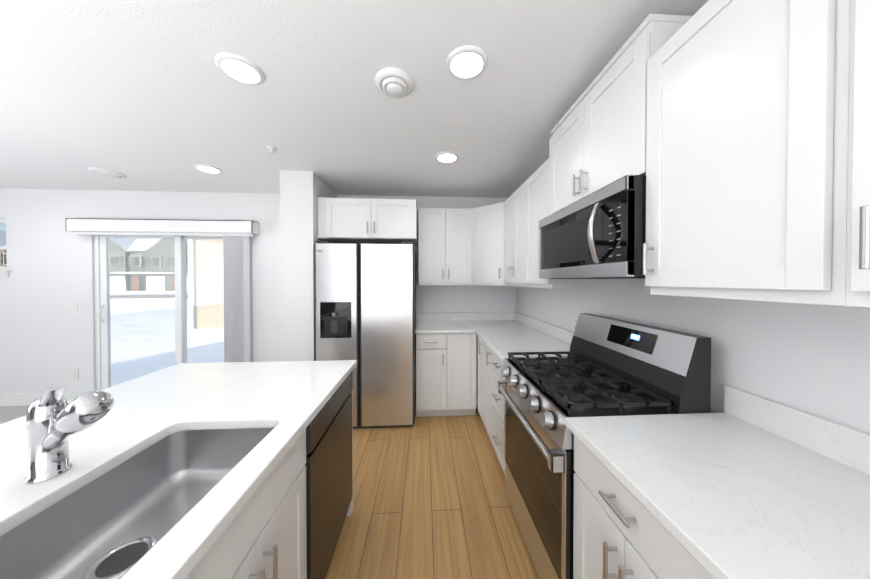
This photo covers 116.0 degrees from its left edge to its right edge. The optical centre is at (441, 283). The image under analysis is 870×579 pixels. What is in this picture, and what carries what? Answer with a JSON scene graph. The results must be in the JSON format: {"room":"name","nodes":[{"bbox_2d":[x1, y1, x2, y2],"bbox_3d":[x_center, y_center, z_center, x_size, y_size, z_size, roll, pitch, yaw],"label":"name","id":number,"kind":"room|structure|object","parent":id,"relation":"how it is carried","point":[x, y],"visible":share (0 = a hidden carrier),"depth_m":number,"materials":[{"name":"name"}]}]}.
{"room":"kitchen","nodes":[
{"label":"kitchen","id":0,"kind":"room"},
{"bbox_2d":[0,188,515,393],"bbox_3d":[-2.919,0.154,3.223,7.995,2.430,0.150,0,1,-4],"label":"wall","id":1,"kind":"structure","parent":0,"point":[47,337],"depth_m":3.07,"materials":[{"name":"white paint"}]},
{"bbox_2d":[0,219,11,277],"bbox_3d":[-5.237,-0.399,3.035,0.895,0.660,0.160,0,1,-4],"label":"window","id":2,"kind":"structure","parent":1,"relation":"in","point":[4,272],"depth_m":3.04,"materials":[{"name":"white plastic"}]},
{"bbox_2d":[0,392,85,405],"bbox_3d":[-3.972,1.305,2.735,5.530,0.140,0.715,0,1,-4],"label":"baseboard","id":3,"kind":"structure","parent":1,"relation":"attached to","point":[17,399],"depth_m":3.03,"materials":[{"name":"white"}]},
{"bbox_2d":[70,302,77,311],"bbox_3d":[-4.149,0.261,3.062,0.070,0.115,0.016,0,1,-4],"label":"light switch","id":4,"kind":"object","parent":1,"relation":"attached to","point":[74,306],"visible":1,"depth_m":3.06,"materials":[{"name":"white plastic"}]},
{"bbox_2d":[71,369,78,378],"bbox_3d":[-4.149,1.021,3.075,0.070,0.115,0.008,0,1,-4],"label":"outlet","id":5,"kind":"object","parent":1,"relation":"attached to","point":[75,373],"visible":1,"depth_m":3.07,"materials":[{"name":"white plastic"}]},
{"bbox_2d":[65,218,258,234],"bbox_3d":[-3.107,-0.644,3.064,1.940,0.140,0.123,0,1,-4],"label":"valance","id":6,"kind":"object","parent":1,"relation":"attached to","point":[157,225],"visible":0.96,"depth_m":3.00,"materials":[{"name":"white plastic"}]},
{"bbox_2d":[73,231,253,361],"bbox_3d":[-3.101,0.374,3.064,1.870,1.895,0.086,0,1,-4],"label":"vertical blinds","id":7,"kind":"object","parent":1,"relation":"attached to","point":[236,263],"visible":0.69,"depth_m":3.08,"materials":[{"name":"white plastic"}]},
{"bbox_2d":[94,231,255,390],"bbox_3d":[-3.077,0.355,3.198,1.775,2.030,0.145,0,1,-4],"label":"door","id":8,"kind":"structure","parent":1,"relation":"in","point":[103,327],"depth_m":3.16,"materials":[{"name":"glass"}]},
{"bbox_2d":[317,197,417,246],"bbox_3d":[-0.747,-0.645,2.941,0.955,0.395,0.665,0,1,-4],"label":"upper cabinet","id":9,"kind":"object","parent":1,"relation":"attached to","point":[359,221],"visible":0.98,"depth_m":2.65,"materials":[{"name":"white wood"}]},
{"bbox_2d":[418,208,465,284],"bbox_3d":[0.053,-0.413,3.140,0.636,0.855,0.374,0,1,-4],"label":"upper cabinet","id":10,"kind":"object","parent":1,"relation":"attached to","point":[441,231],"depth_m":2.99,"materials":[{"name":"white wood"}]},
{"bbox_2d":[417,312,514,319],"bbox_3d":[0.300,0.403,3.342,1.206,0.099,0.021,0,1,-4],"label":"backsplash","id":11,"kind":"structure","parent":1,"relation":"attached to","point":[457,315],"depth_m":3.33,"materials":[{"name":"white stone"}]},
{"bbox_2d":[280,170,336,360],"bbox_3d":[-1.377,0.158,2.895,0.300,2.430,0.699,0,1,-4],"label":"wall","id":12,"kind":"structure","parent":0,"point":[301,192],"depth_m":2.54,"materials":[{"name":"white paint"}]},
{"bbox_2d":[0,0,707,197],"bbox_3d":[-2.726,-1.087,0.166,7.995,0.120,6.250,0,1,-4],"label":"ceiling","id":13,"kind":"structure","parent":0,"point":[146,95],"depth_m":1.47,"materials":[{"name":"white paint"}]},
{"bbox_2d":[87,167,126,177],"bbox_3d":[-3.167,-1.042,2.578,0.240,0.024,0.240,0,1,-4],"label":"ceiling vent","id":14,"kind":"object","parent":13,"relation":"in","point":[107,173],"visible":1,"depth_m":2.54,"materials":[{"name":"white plastic"}]},
{"bbox_2d":[194,164,221,173],"bbox_3d":[-2.131,-1.046,2.484,0.196,0.012,0.196,0,1,-4],"label":"recessed light","id":15,"kind":"object","parent":13,"relation":"in","point":[208,168],"visible":0.98,"depth_m":2.46,"materials":[{"name":"white plastic"}]},
{"bbox_2d":[215,53,264,84],"bbox_3d":[-0.975,-1.034,1.320,0.196,0.012,0.196,0,1,-4],"label":"recessed light","id":16,"kind":"object","parent":13,"relation":"in","point":[240,69],"visible":1,"depth_m":1.30,"materials":[{"name":"white plastic"}]},
{"bbox_2d":[266,145,276,152],"bbox_3d":[-1.310,-1.030,2.092,0.070,0.036,0.070,0,1,-4],"label":"sprinkler","id":17,"kind":"object","parent":13,"relation":"attached to","point":[271,148],"visible":1,"depth_m":2.08,"materials":[{"name":"white"}]},
{"bbox_2d":[375,68,413,97],"bbox_3d":[-0.244,-1.017,1.408,0.200,0.048,0.200,0,1,-4],"label":"ceiling vent","id":18,"kind":"object","parent":13,"relation":"in","point":[394,82],"visible":0.98,"depth_m":1.37,"materials":[{"name":"white plastic"}]},
{"bbox_2d":[435,151,458,162],"bbox_3d":[0.043,-1.044,2.251,0.196,0.012,0.196,0,1,-4],"label":"recessed light","id":19,"kind":"object","parent":13,"relation":"in","point":[446,157],"visible":0.98,"depth_m":2.23,"materials":[{"name":"white plastic"}]},
{"bbox_2d":[446,45,487,79],"bbox_3d":[0.118,-1.033,1.282,0.196,0.012,0.196,0,1,-4],"label":"recessed light","id":20,"kind":"object","parent":13,"relation":"in","point":[467,62],"visible":1,"depth_m":1.26,"materials":[{"name":"white plastic"}]},
{"bbox_2d":[325,405,538,578],"bbox_3d":[-2.726,1.453,0.194,7.995,0.100,6.250,0,1,-4],"label":"floor","id":21,"kind":"structure","parent":0,"point":[430,499],"depth_m":1.66,"materials":[{"name":"wood"}]},
{"bbox_2d":[0,405,29,423],"bbox_3d":[-4.125,1.398,0.103,4.890,0.012,5.949,0,1,-4],"label":"floor carpet","id":22,"kind":"object","parent":21,"relation":"on","point":[8,413],"depth_m":2.88,"materials":[{"name":"grey carpet"}]},
{"bbox_2d":[180,364,356,578],"bbox_3d":[-0.773,0.958,0.357,0.693,0.886,2.600,0,1,-4],"label":"kitchen island","id":23,"kind":"object","parent":21,"relation":"on","point":[265,537],"depth_m":0.77,"materials":[{"name":"white"}]},
{"bbox_2d":[0,360,355,578],"bbox_3d":[-0.956,0.501,0.337,1.032,0.030,2.634,0,1,-4],"label":"island countertop","id":24,"kind":"structure","parent":23,"relation":"on","point":[281,395],"depth_m":0.90,"materials":[{"name":"white stone"}]},
{"bbox_2d":[24,386,114,483],"bbox_3d":[-0.914,0.361,0.664,0.236,0.241,0.077,0,1,14],"label":"faucet","id":25,"kind":"object","parent":24,"relation":"on","point":[55,420],"visible":1,"depth_m":0.66,"materials":[{"name":"silver metal"}]},
{"bbox_2d":[0,424,267,578],"bbox_3d":[-0.723,0.592,0.647,0.368,0.183,0.628,0,1,-4],"label":"sink","id":26,"kind":"object","parent":24,"relation":"in","point":[88,531],"depth_m":0.74,"materials":[{"name":"silver metal"}]},
{"bbox_2d":[304,371,352,578],"bbox_3d":[-0.814,0.955,1.302,0.612,0.872,0.594,0,1,-4],"label":"dishwasher","id":27,"kind":"object","parent":23,"relation":"in","point":[329,488],"visible":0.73,"depth_m":1.21,"materials":[{"name":"black metal"}]},
{"bbox_2d":[314,241,415,428],"bbox_3d":[-0.743,0.486,2.894,0.925,1.775,0.750,0,1,-4],"label":"refrigerator","id":28,"kind":"object","parent":21,"relation":"on","point":[365,306],"visible":0.92,"depth_m":2.56,"materials":[{"name":"grey metal"}]},
{"bbox_2d":[415,332,438,416],"bbox_3d":[-0.093,0.929,3.025,0.368,0.885,0.600,0,1,-4],"label":"base cabinet","id":29,"kind":"object","parent":21,"relation":"on","point":[427,343],"depth_m":2.73,"materials":[{"name":"white wood"}]},
{"bbox_2d":[439,320,470,415],"bbox_3d":[0.170,0.929,3.007,0.388,0.885,0.669,0,1,-4],"label":"base cabinet","id":30,"kind":"object","parent":21,"relation":"on","point":[460,357],"depth_m":2.74,"materials":[{"name":"white wood"}]},
{"bbox_2d":[415,320,474,331],"bbox_3d":[0.015,0.471,3.015,0.594,0.030,0.637,0,1,-4],"label":"countertop","id":31,"kind":"structure","parent":30,"relation":"on","point":[422,325],"depth_m":2.91,"materials":[{"name":"white stone"}]},
{"bbox_2d":[471,328,542,420],"bbox_3d":[0.634,0.933,2.601,0.666,0.885,0.380,0,1,-4],"label":"base cabinet","id":32,"kind":"object","parent":21,"relation":"on","point":[476,337],"depth_m":2.70,"materials":[{"name":"white wood"}]},
{"bbox_2d":[483,336,554,430],"bbox_3d":[0.685,0.936,2.351,0.597,0.885,0.358,0,1,-4],"label":"base cabinet","id":33,"kind":"object","parent":21,"relation":"on","point":[486,339],"depth_m":2.35,"materials":[{"name":"white wood"}]},
{"bbox_2d":[487,340,570,474],"bbox_3d":[0.707,0.940,2.000,0.597,0.885,0.461,0,1,-4],"label":"base cabinet","id":34,"kind":"object","parent":21,"relation":"on","point":[496,353],"depth_m":2.02,"materials":[{"name":"white wood"}]},
{"bbox_2d":[498,313,710,578],"bbox_3d":[0.676,0.793,1.379,0.605,1.193,0.764,0,1,-4],"label":"range","id":35,"kind":"object","parent":21,"relation":"on","point":[607,366],"visible":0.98,"depth_m":1.19,"materials":[{"name":"silver metal"}]},
{"bbox_2d":[569,413,869,578],"bbox_3d":[0.789,0.954,0.720,0.597,0.885,0.564,0,1,-4],"label":"base cabinet","id":36,"kind":"object","parent":21,"relation":"on","point":[746,485],"depth_m":0.71,"materials":[{"name":"white stone"}]},
{"bbox_2d":[681,521,869,578],"bbox_3d":[0.830,0.961,0.073,0.597,0.885,0.969,0,1,-4],"label":"base cabinet","id":37,"kind":"object","parent":21,"relation":"on","point":[834,549],"depth_m":0.50,"materials":[{"name":"white stone"}]},
{"bbox_2d":[516,279,869,432],"bbox_3d":[1.194,0.186,0.353,0.150,2.430,6.100,0,1,-4],"label":"wall","id":38,"kind":"structure","parent":0,"point":[813,358],"depth_m":0.92,"materials":[{"name":"white paint"}]},
{"bbox_2d":[466,202,501,285],"bbox_3d":[0.611,-0.411,3.032,0.666,0.855,0.660,0,1,-4],"label":"upper cabinet","id":39,"kind":"object","parent":38,"relation":"attached to","point":[483,223],"depth_m":2.90,"materials":[{"name":"white wood"}]},
{"bbox_2d":[502,193,513,285],"bbox_3d":[0.783,-0.407,2.609,0.373,0.855,0.404,0,1,-4],"label":"upper cabinet","id":40,"kind":"object","parent":38,"relation":"attached to","point":[507,206],"depth_m":2.61,"materials":[{"name":"white wood"}]},
{"bbox_2d":[514,185,521,286],"bbox_3d":[0.821,-0.404,2.315,0.335,0.855,0.422,0,1,-4],"label":"upper cabinet","id":41,"kind":"object","parent":38,"relation":"attached to","point":[518,193],"depth_m":2.34,"materials":[{"name":"white wood"}]},
{"bbox_2d":[515,312,573,343],"bbox_3d":[0.964,0.412,2.586,0.022,0.099,1.611,0,1,-4],"label":"backsplash","id":42,"kind":"structure","parent":38,"relation":"attached to","point":[563,334],"depth_m":2.48,"materials":[{"name":"white stone"}]},
{"bbox_2d":[522,161,597,287],"bbox_3d":[0.841,-0.400,1.993,0.335,0.855,0.459,0,1,-4],"label":"upper cabinet","id":43,"kind":"object","parent":38,"relation":"attached to","point":[534,188],"depth_m":1.98,"materials":[{"name":"white wood"}]},
{"bbox_2d":[574,316,577,330],"bbox_3d":[1.007,0.302,2.036,0.008,0.115,0.070,0,1,-4],"label":"electrical outlet","id":44,"kind":"object","parent":38,"relation":"attached to","point":[575,320],"visible":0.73,"depth_m":2.04,"materials":[{"name":"white plastic"}]},
{"bbox_2d":[546,13,677,216],"bbox_3d":[0.880,-0.692,1.376,0.335,0.572,0.764,0,1,-4],"label":"upper cabinet","id":45,"kind":"object","parent":38,"relation":"attached to","point":[594,145],"depth_m":1.23,"materials":[{"name":"white wood"}]},
{"bbox_2d":[539,175,645,278],"bbox_3d":[0.813,-0.213,1.377,0.472,0.373,0.758,0,1,-4],"label":"microwave","id":46,"kind":"object","parent":45,"relation":"attached to","point":[600,233],"visible":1,"depth_m":1.12,"materials":[{"name":"black metal"}]},
{"bbox_2d":[638,0,773,301],"bbox_3d":[0.922,-0.386,0.729,0.335,0.855,0.535,0,1,-4],"label":"upper cabinet","id":47,"kind":"object","parent":38,"relation":"attached to","point":[736,133],"depth_m":0.77,"materials":[{"name":"white wood"}]},
{"bbox_2d":[770,0,869,307],"bbox_3d":[0.946,-0.382,0.346,0.335,0.855,0.528,0,1,-4],"label":"upper cabinet","id":48,"kind":"object","parent":38,"relation":"attached to","point":[820,178],"depth_m":0.55,"materials":[{"name":"white wood"}]},
{"label":"outside","id":49,"kind":"structure","parent":0,"visible":0},
{"bbox_2d":[110,291,223,386],"bbox_3d":[-58.199,0.379,128.313,340.000,0.450,256.490,0,1,-4],"label":"ground","id":50,"kind":"structure","parent":49,"point":[127,323],"depth_m":7.60,"materials":[{"name":"white"}]},
{"bbox_2d":[0,230,187,290],"bbox_3d":[-36.080,-3.569,47.938,95.739,9.500,15.371,0,1,-8],"label":"house","id":51,"kind":"structure","parent":50,"relation":"on","point":[155,265],"depth_m":41.65,"materials":[{"name":"grey"}]},
{"bbox_2d":[110,280,125,292],"bbox_3d":[-50.332,0.362,35.915,16.000,1.700,0.100,0,1,-4],"label":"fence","id":52,"kind":"object","parent":50,"relation":"on","point":[119,289],"depth_m":36.32,"materials":[{"name":"white"}]},
{"bbox_2d":[187,239,223,328],"bbox_3d":[-1.823,-2.365,15.566,13.750,7.800,12.600,0,1,-4],"label":"house","id":53,"kind":"structure","parent":50,"relation":"on","point":[210,288],"depth_m":9.00,"materials":[{"name":"beige"}]}
]}

